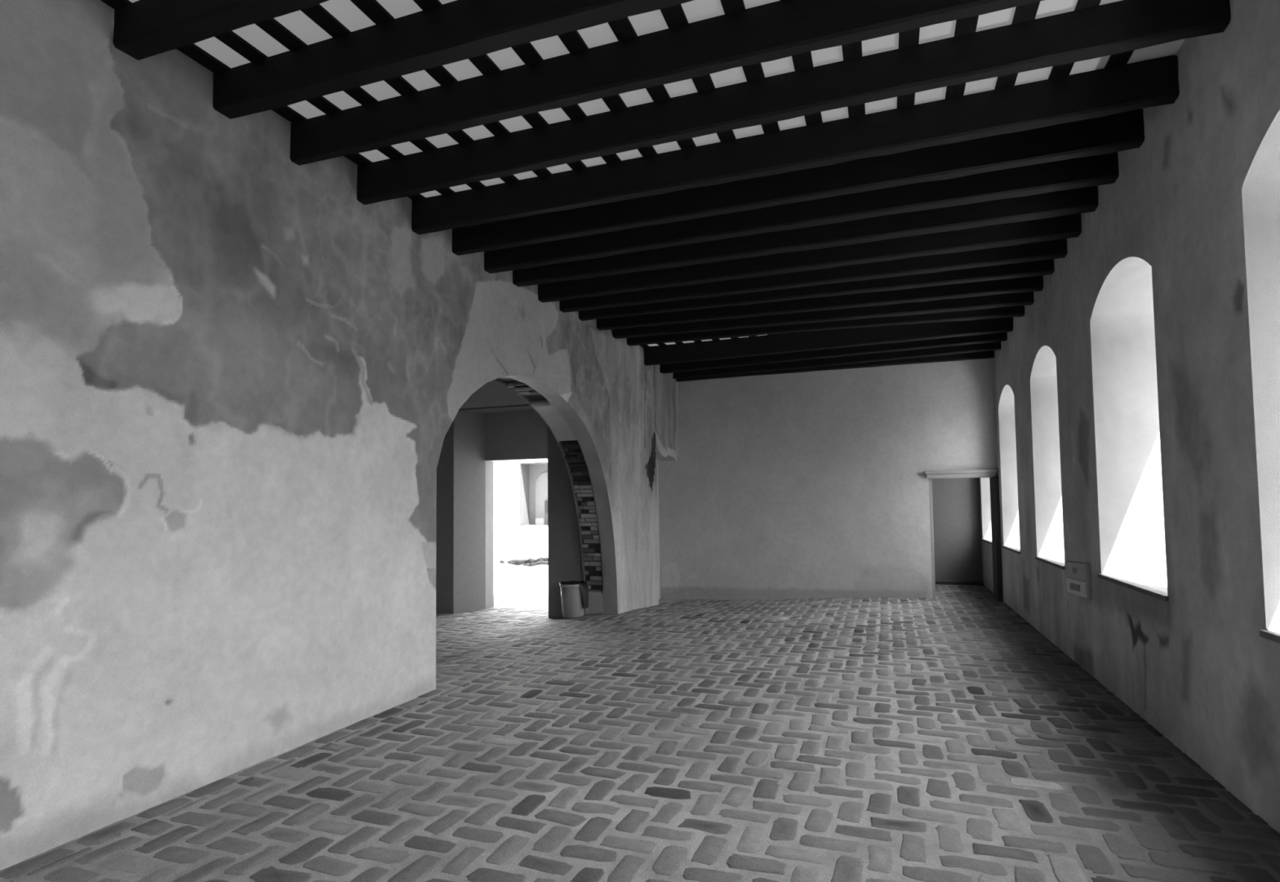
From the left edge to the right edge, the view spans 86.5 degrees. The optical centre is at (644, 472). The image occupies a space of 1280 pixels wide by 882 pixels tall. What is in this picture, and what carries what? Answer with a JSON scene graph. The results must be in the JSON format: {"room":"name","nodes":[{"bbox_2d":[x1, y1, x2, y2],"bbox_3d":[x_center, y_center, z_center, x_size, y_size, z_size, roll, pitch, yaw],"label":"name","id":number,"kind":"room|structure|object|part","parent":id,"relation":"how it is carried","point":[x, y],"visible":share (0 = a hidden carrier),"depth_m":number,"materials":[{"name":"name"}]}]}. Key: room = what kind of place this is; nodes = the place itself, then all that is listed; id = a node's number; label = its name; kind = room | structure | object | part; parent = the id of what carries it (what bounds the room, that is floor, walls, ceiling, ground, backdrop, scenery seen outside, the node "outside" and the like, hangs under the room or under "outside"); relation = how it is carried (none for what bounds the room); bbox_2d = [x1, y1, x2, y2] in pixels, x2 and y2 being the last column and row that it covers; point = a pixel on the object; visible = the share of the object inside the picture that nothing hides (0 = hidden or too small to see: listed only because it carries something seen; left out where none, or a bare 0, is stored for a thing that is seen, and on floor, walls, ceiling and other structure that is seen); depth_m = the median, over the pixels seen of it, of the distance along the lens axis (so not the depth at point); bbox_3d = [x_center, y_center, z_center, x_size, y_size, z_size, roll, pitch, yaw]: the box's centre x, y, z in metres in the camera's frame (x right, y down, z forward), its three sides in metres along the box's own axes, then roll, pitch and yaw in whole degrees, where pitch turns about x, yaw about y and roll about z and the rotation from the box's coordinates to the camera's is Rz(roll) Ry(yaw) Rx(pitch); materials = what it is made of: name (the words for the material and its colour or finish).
{"room":"empty old hall","nodes":[
{"label":"empty old hall","id":0,"kind":"room"},
{"bbox_2d":[0,0,660,870],"bbox_3d":[-2.976,-0.216,4.252,0.858,4.720,24.000,-2,-3,19],"label":"wall","id":1,"kind":"structure","parent":0,"point":[233,382],"depth_m":4.05,"materials":[{"name":"paint"}]},
{"bbox_2d":[112,0,328,60],"bbox_3d":[-0.194,-2.400,2.749,5.571,0.271,0.161,-2,-3,20],"label":"ceiling beam","id":2,"kind":"structure","parent":1,"relation":"attached to","point":[143,28],"depth_m":3.49,"materials":[{"name":"black wood"}]},
{"bbox_2d":[213,0,693,119],"bbox_3d":[0.004,-2.376,3.308,5.570,0.270,0.163,-2,-3,19],"label":"ceiling beam","id":3,"kind":"structure","parent":1,"relation":"attached to","point":[458,30],"depth_m":3.70,"materials":[{"name":"black wood"}]},
{"bbox_2d":[490,375,617,613],"bbox_3d":[-1.383,0.654,8.252,0.547,3.536,4.399,-2,-3,19],"label":"arch","id":4,"kind":"object","parent":1,"relation":"in","point":[577,446],"depth_m":9.94,"materials":[{"name":"paint"}]},
{"bbox_2d":[653,364,677,461],"bbox_3d":[0.232,-1.217,12.537,0.578,1.983,1.060,-2,-3,19],"label":"plaster","id":5,"kind":"object","parent":1,"relation":"attached to","point":[665,402],"visible":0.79,"depth_m":12.25,"materials":[{"name":"grey paint"}]},
{"bbox_2d":[289,0,1044,165],"bbox_3d":[0.194,-2.352,3.843,5.571,0.269,0.111,-2,-3,19],"label":"ceiling beam","id":6,"kind":"structure","parent":1,"relation":"attached to","point":[783,28],"depth_m":3.89,"materials":[{"name":"black wood"}]},
{"bbox_2d":[356,0,1231,204],"bbox_3d":[0.405,-2.320,4.436,5.571,0.279,0.114,-2,-3,19],"label":"ceiling beam","id":7,"kind":"structure","parent":1,"relation":"attached to","point":[1124,25],"depth_m":4.17,"materials":[{"name":"black wood"}]},
{"bbox_2d":[411,55,1179,234],"bbox_3d":[0.621,-2.296,5.046,5.571,0.274,0.118,-2,-3,19],"label":"ceiling beam","id":8,"kind":"structure","parent":1,"relation":"attached to","point":[1155,82],"depth_m":4.78,"materials":[{"name":"black wood"}]},
{"bbox_2d":[452,108,1144,255],"bbox_3d":[0.818,-2.281,5.602,5.571,0.253,0.124,-2,-3,19],"label":"ceiling beam","id":9,"kind":"structure","parent":1,"relation":"attached to","point":[1125,131],"depth_m":5.34,"materials":[{"name":"black wood"}]},
{"bbox_2d":[484,151,1119,273],"bbox_3d":[1.002,-2.261,6.120,5.571,0.247,0.141,-2,-3,19],"label":"ceiling beam","id":10,"kind":"structure","parent":1,"relation":"attached to","point":[1102,169],"depth_m":5.86,"materials":[{"name":"black wood"}]},
{"bbox_2d":[512,185,1098,286],"bbox_3d":[1.183,-2.243,6.631,5.570,0.237,0.157,-2,-3,19],"label":"ceiling beam","id":11,"kind":"structure","parent":1,"relation":"attached to","point":[1080,200],"depth_m":6.37,"materials":[{"name":"black wood"}]},
{"bbox_2d":[537,213,1081,302],"bbox_3d":[1.368,-2.209,7.152,5.572,0.258,0.142,-2,-3,20],"label":"ceiling beam","id":12,"kind":"structure","parent":1,"relation":"attached to","point":[1068,226],"depth_m":6.92,"materials":[{"name":"black wood"}]},
{"bbox_2d":[612,291,1034,338],"bbox_3d":[2.105,-2.090,9.227,5.585,0.309,0.150,-2,-3,22],"label":"ceiling beam","id":13,"kind":"structure","parent":1,"relation":"attached to","point":[1008,300],"depth_m":8.96,"materials":[{"name":"black wood"}]},
{"bbox_2d":[435,381,585,617],"bbox_3d":[-2.983,0.078,11.549,4.675,4.850,0.840,-2,-3,19],"label":"wall","id":14,"kind":"structure","parent":0,"point":[494,422],"depth_m":11.22,"materials":[{"name":"paint"}]},
{"bbox_2d":[484,456,547,462],"bbox_3d":[-1.969,-0.224,11.510,1.510,0.025,0.300,-2,-3,19],"label":"door frame","id":15,"kind":"structure","parent":14,"relation":"in","point":[526,458],"depth_m":11.48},
{"bbox_2d":[0,584,1279,881],"bbox_3d":[-2.529,1.907,3.865,10.952,0.184,23.750,-2,-3,19],"label":"floor","id":16,"kind":"structure","parent":0,"point":[945,737],"depth_m":4.03,"materials":[{"name":"brick"}]},
{"bbox_2d":[558,580,588,617],"bbox_3d":[-1.047,1.886,10.116,0.440,0.514,0.416,-2,-3,19],"label":"trash bin","id":17,"kind":"object","parent":16,"relation":"on","point":[574,593],"visible":0.99,"depth_m":9.97,"materials":[{"name":"metal"}]},
{"bbox_2d":[934,580,983,585],"bbox_3d":[6.040,2.192,13.264,1.022,0.140,0.200,-2,-3,19],"label":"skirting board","id":18,"kind":"object","parent":16,"relation":"on","point":[937,582],"visible":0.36,"depth_m":13.16,"materials":[{"name":"black wood"}]},
{"bbox_2d":[128,0,1184,346],"bbox_3d":[0.122,-2.560,3.152,6.960,0.040,24.400,-2,-3,19],"label":"ceiling","id":19,"kind":"structure","parent":0,"point":[1173,55],"depth_m":4.31,"materials":[{"name":"white paint"}]},
{"bbox_2d":[100,0,650,347],"bbox_3d":[-2.995,-2.502,2.957,0.110,0.020,21.335,-2,-3,19],"label":"batten","id":20,"kind":"object","parent":19,"relation":"attached to","point":[193,51],"visible":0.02,"depth_m":4.09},
{"bbox_2d":[214,31,666,346],"bbox_3d":[-2.714,-2.510,2.858,0.110,0.020,21.335,-2,-3,19],"label":"batten","id":21,"kind":"object","parent":19,"relation":"attached to","point":[230,38],"visible":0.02,"depth_m":4.03,"materials":[{"name":"black wood"}]},
{"bbox_2d":[254,17,684,344],"bbox_3d":[-2.431,-2.519,2.758,0.110,0.020,21.335,-2,-3,19],"label":"batten","id":22,"kind":"object","parent":19,"relation":"attached to","point":[272,27],"visible":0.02,"depth_m":3.93,"materials":[{"name":"black wood"}]},
{"bbox_2d":[300,4,702,342],"bbox_3d":[-2.134,-2.527,2.652,0.110,0.020,21.335,-2,-3,19],"label":"batten","id":23,"kind":"object","parent":19,"relation":"attached to","point":[317,14],"visible":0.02,"depth_m":3.83,"materials":[{"name":"black wood"}]},
{"bbox_2d":[350,0,719,340],"bbox_3d":[-1.850,-2.536,2.552,0.110,0.020,21.335,-2,-3,19],"label":"batten","id":24,"kind":"object","parent":19,"relation":"attached to","point":[373,10],"visible":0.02,"depth_m":4.16,"materials":[{"name":"black wood"}]},
{"bbox_2d":[413,0,738,338],"bbox_3d":[-1.560,-2.544,2.450,0.110,0.020,21.335,-2,-3,19],"label":"batten","id":25,"kind":"object","parent":19,"relation":"attached to","point":[484,64],"visible":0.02,"depth_m":4.14,"materials":[{"name":"black wood"}]},
{"bbox_2d":[511,42,756,336],"bbox_3d":[-1.284,-2.552,2.352,0.110,0.020,21.335,-2,-3,19],"label":"batten","id":26,"kind":"object","parent":19,"relation":"attached to","point":[526,52],"visible":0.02,"depth_m":4.08,"materials":[{"name":"black wood"}]},
{"bbox_2d":[607,17,696,149],"bbox_3d":[-0.716,-2.569,2.151,0.110,0.020,21.335,-2,-3,19],"label":"batten","id":27,"kind":"object","parent":19,"relation":"attached to","point":[622,28],"visible":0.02,"depth_m":3.89,"materials":[{"name":"black wood"}]},
{"bbox_2d":[557,30,771,334],"bbox_3d":[-1.004,-2.561,2.253,0.110,0.020,21.335,-2,-3,19],"label":"batten","id":28,"kind":"object","parent":19,"relation":"attached to","point":[573,41],"visible":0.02,"depth_m":4.00,"materials":[{"name":"black wood"}]},
{"bbox_2d":[660,4,736,142],"bbox_3d":[-0.431,-2.578,2.050,0.110,0.020,21.335,-2,-3,19],"label":"batten","id":29,"kind":"object","parent":19,"relation":"attached to","point":[673,16],"visible":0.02,"depth_m":3.81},
{"bbox_2d":[720,0,780,133],"bbox_3d":[-0.129,-2.586,1.944,0.110,0.020,21.335,-2,-3,19],"label":"batten","id":30,"kind":"object","parent":19,"relation":"attached to","point":[752,72],"visible":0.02,"depth_m":4.18,"materials":[{"name":"black wood"}]},
{"bbox_2d":[779,0,822,125],"bbox_3d":[0.151,-2.595,1.845,0.110,0.020,21.335,-2,-3,19],"label":"batten","id":31,"kind":"object","parent":19,"relation":"attached to","point":[804,60],"visible":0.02,"depth_m":4.15,"materials":[{"name":"black wood"}]},
{"bbox_2d":[841,41,865,117],"bbox_3d":[0.422,-2.603,1.749,0.110,0.020,21.335,-2,-3,19],"label":"batten","id":32,"kind":"object","parent":19,"relation":"attached to","point":[851,51],"visible":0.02,"depth_m":4.07,"materials":[{"name":"black wood"}]},
{"bbox_2d":[897,27,919,108],"bbox_3d":[0.718,-2.611,1.644,0.110,0.020,21.335,-2,-3,19],"label":"batten","id":33,"kind":"object","parent":19,"relation":"attached to","point":[910,37],"visible":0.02,"depth_m":3.96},
{"bbox_2d":[944,15,978,99],"bbox_3d":[1.002,-2.619,1.544,0.110,0.020,21.335,-2,-3,19],"label":"batten","id":34,"kind":"object","parent":19,"relation":"attached to","point":[966,25],"visible":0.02,"depth_m":3.87,"materials":[{"name":"black wood"}]},
{"bbox_2d":[994,1,1039,89],"bbox_3d":[1.282,-2.628,1.445,0.110,0.020,21.335,-2,-3,19],"label":"batten","id":35,"kind":"object","parent":19,"relation":"attached to","point":[1026,12],"visible":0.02,"depth_m":3.77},
{"bbox_2d":[1047,0,1101,79],"bbox_3d":[1.571,-2.636,1.342,0.110,0.020,21.335,-2,-3,19],"label":"batten","id":36,"kind":"object","parent":19,"relation":"attached to","point":[1062,70],"visible":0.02,"depth_m":4.19,"materials":[{"name":"black wood"}]},
{"bbox_2d":[1103,49,1134,69],"bbox_3d":[1.861,-2.645,1.240,0.110,0.020,21.335,-2,-3,19],"label":"batten","id":37,"kind":"object","parent":19,"relation":"attached to","point":[1118,60],"visible":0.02,"depth_m":4.13,"materials":[{"name":"black wood"}]},
{"bbox_2d":[657,358,997,599],"bbox_3d":[2.919,0.068,12.078,6.048,4.680,0.020,-2,-3,19],"label":"wall","id":38,"kind":"structure","parent":0,"point":[815,484],"depth_m":12.03,"materials":[{"name":"paint"}]},
{"bbox_2d":[675,350,994,382],"bbox_3d":[3.107,-1.956,12.047,5.570,0.324,0.125,-2,-3,19],"label":"ceiling beam","id":39,"kind":"structure","parent":38,"relation":"attached to","point":[984,354],"depth_m":11.68,"materials":[{"name":"black wood"}]},
{"bbox_2d":[924,469,1003,601],"bbox_3d":[5.289,1.082,11.323,1.102,2.225,0.450,-2,-3,19],"label":"door frame","id":40,"kind":"structure","parent":38,"relation":"in","point":[991,473],"depth_m":11.13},
{"bbox_3d":[5.773,1.127,11.150,0.077,2.105,0.450,-2,-3,19],"label":"post","id":41,"kind":"part","parent":40,"relation":"part of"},
{"bbox_2d":[931,477,982,581],"bbox_3d":[3.388,0.169,13.420,6.032,4.700,2.250,-2,-3,19],"label":"wall","id":42,"kind":"structure","parent":0,"point":[957,529],"depth_m":13.38,"materials":[{"name":"paint"}]},
{"bbox_2d":[978,0,1279,832],"bbox_3d":[2.586,-0.466,2.151,0.014,4.580,23.740,-2,-3,19],"label":"wall","id":43,"kind":"structure","parent":0,"point":[1196,665],"depth_m":4.12,"materials":[{"name":"paint"}]},
{"bbox_2d":[559,238,1067,312],"bbox_3d":[1.550,-2.179,7.662,5.574,0.272,0.140,-2,-3,21],"label":"ceiling beam","id":44,"kind":"structure","parent":43,"relation":"attached to","point":[1054,249],"depth_m":7.38,"materials":[{"name":"black wood"}]},
{"bbox_2d":[578,258,1054,320],"bbox_3d":[1.732,-2.155,8.175,5.576,0.273,0.136,-2,-3,21],"label":"ceiling beam","id":45,"kind":"structure","parent":43,"relation":"attached to","point":[1045,267],"depth_m":7.89,"materials":[{"name":"black wood"}]},
{"bbox_2d":[596,275,1043,330],"bbox_3d":[1.918,-2.120,8.699,5.580,0.296,0.135,-2,-3,22],"label":"ceiling beam","id":46,"kind":"structure","parent":43,"relation":"attached to","point":[1034,283],"depth_m":8.46,"materials":[{"name":"black wood"}]},
{"bbox_2d":[626,305,1024,346],"bbox_3d":[2.300,-2.070,9.775,5.586,0.300,0.134,-2,-3,23],"label":"ceiling beam","id":47,"kind":"structure","parent":43,"relation":"attached to","point":[1011,311],"depth_m":9.53,"materials":[{"name":"black wood"}]},
{"bbox_2d":[643,316,1013,365],"bbox_3d":[2.572,-2.036,10.542,5.585,0.299,0.144,-2,-3,22],"label":"ceiling beam","id":48,"kind":"structure","parent":43,"relation":"attached to","point":[791,342],"depth_m":10.44,"materials":[{"name":"black wood"}]},
{"bbox_2d":[659,332,1007,373],"bbox_3d":[2.772,-2.000,11.103,5.600,0.320,0.141,-2,-3,24],"label":"ceiling beam","id":49,"kind":"structure","parent":43,"relation":"attached to","point":[1001,336],"depth_m":10.93,"materials":[{"name":"black wood"}]},
{"bbox_2d":[672,341,1001,378],"bbox_3d":[2.959,-1.970,11.630,5.604,0.334,0.123,-2,-3,25],"label":"ceiling beam","id":50,"kind":"structure","parent":43,"relation":"attached to","point":[886,356],"depth_m":11.38,"materials":[{"name":"black wood"}]},
{"bbox_2d":[980,477,991,544],"bbox_3d":[6.629,0.043,12.238,0.915,2.441,1.520,-2,-3,19],"label":"window","id":51,"kind":"structure","parent":43,"relation":"in","point":[984,482],"depth_m":13.02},
{"bbox_3d":[6.246,1.256,12.319,0.072,0.036,1.520,-2,-3,19],"label":"sill","id":52,"kind":"part","parent":51,"relation":"part of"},
{"bbox_2d":[998,384,1020,554],"bbox_3d":[5.823,-0.081,9.970,0.915,2.456,1.440,-2,-3,19],"label":"window","id":53,"kind":"structure","parent":43,"relation":"in","point":[1006,402],"depth_m":10.72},
{"bbox_3d":[5.441,1.139,10.051,0.072,0.036,1.440,-2,-3,19],"label":"sill","id":54,"kind":"part","parent":53,"relation":"part of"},
{"bbox_2d":[1030,345,1065,569],"bbox_3d":[4.986,-0.210,7.613,0.915,2.471,1.410,-2,-3,19],"label":"window","id":55,"kind":"structure","parent":43,"relation":"in","point":[1043,377],"depth_m":8.34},
{"bbox_3d":[4.603,1.018,7.693,0.072,0.036,1.410,-2,-3,19],"label":"sill","id":56,"kind":"part","parent":55,"relation":"part of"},
{"bbox_2d":[1065,560,1091,599],"bbox_3d":[4.166,1.024,6.537,0.038,0.364,0.780,-2,-3,19],"label":"electrical box","id":57,"kind":"object","parent":43,"relation":"attached to","point":[1078,580],"visible":1,"depth_m":6.44,"materials":[{"name":"paper"}]},
{"bbox_2d":[1069,582,1079,591],"bbox_3d":[4.164,1.109,6.576,0.002,0.084,0.380,-2,-3,19],"label":"print","id":58,"kind":"object","parent":57,"relation":"attached to","point":[1073,586],"depth_m":6.58},
{"bbox_2d":[1072,567,1076,573],"bbox_3d":[4.162,0.948,6.578,0.002,0.062,0.150,-2,-3,19],"label":"print","id":59,"kind":"object","parent":57,"relation":"attached to","point":[1074,569],"depth_m":6.57},
{"bbox_3d":[4.159,0.949,6.558,0.007,0.186,0.730,-2,-3,19],"label":"header panel","id":60,"kind":"part","parent":57,"relation":"part of","materials":[{"name":"grey metal"}]},
{"bbox_3d":[4.162,1.108,6.556,0.009,0.178,0.700,-2,-3,19],"label":"text panel","id":61,"kind":"part","parent":57,"relation":"part of","materials":[{"name":"paper"}]},
{"bbox_2d":[1089,256,1168,600],"bbox_3d":[4.085,-0.376,5.080,0.915,2.486,1.505,-2,-3,19],"label":"window","id":62,"kind":"structure","parent":43,"relation":"in","point":[1126,415],"depth_m":5.82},
{"bbox_3d":[3.703,0.859,5.160,0.072,0.036,1.505,-2,-3,19],"label":"sill","id":63,"kind":"part","parent":62,"relation":"part of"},
{"bbox_2d":[1241,109,1279,643],"bbox_3d":[3.192,-0.479,2.563,0.915,2.486,1.460,-2,-3,19],"label":"window","id":64,"kind":"structure","parent":43,"relation":"in","point":[1260,189],"depth_m":3.36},
{"bbox_3d":[2.810,0.756,2.643,0.072,0.036,1.460,-2,-3,19],"label":"sill","id":65,"kind":"part","parent":64,"relation":"part of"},
{"label":"outside","id":66,"kind":"structure","parent":0,"visible":0},
{"bbox_2d":[493,555,548,597],"bbox_3d":[-19.052,3.116,19.898,40.655,0.385,65.000,-2,-3,19],"label":"courtyard","id":67,"kind":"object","parent":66,"point":[522,580],"depth_m":16.08,"materials":[{"name":"white"}]},
{"bbox_2d":[493,459,547,556],"bbox_3d":[-5.254,-0.450,24.189,34.000,7.200,0.001,-2,-3,19],"label":"wall","id":68,"kind":"structure","parent":67,"relation":"on","point":[511,538],"depth_m":23.90,"materials":[{"name":"paint"}]},
{"bbox_2d":[520,462,547,525],"bbox_3d":[-3.416,0.763,23.854,1.720,2.200,0.700,-2,-3,19],"label":"window","id":69,"kind":"structure","parent":68,"relation":"in","point":[534,476],"depth_m":24.17,"materials":[{"name":"white"}]},
{"bbox_3d":[-3.344,0.910,24.076,1.100,1.867,0.080,-2,-3,19],"label":"arched panel","id":70,"kind":"part","parent":69,"relation":"part of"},
{"bbox_2d":[499,553,547,578],"bbox_3d":[-2.454,2.236,16.040,2.171,0.626,0.478,-1,-3,12],"label":"branch","id":71,"kind":"object","parent":67,"relation":"on","point":[530,562],"visible":0.63,"depth_m":16.21,"materials":[{"name":"plant"}]}
]}

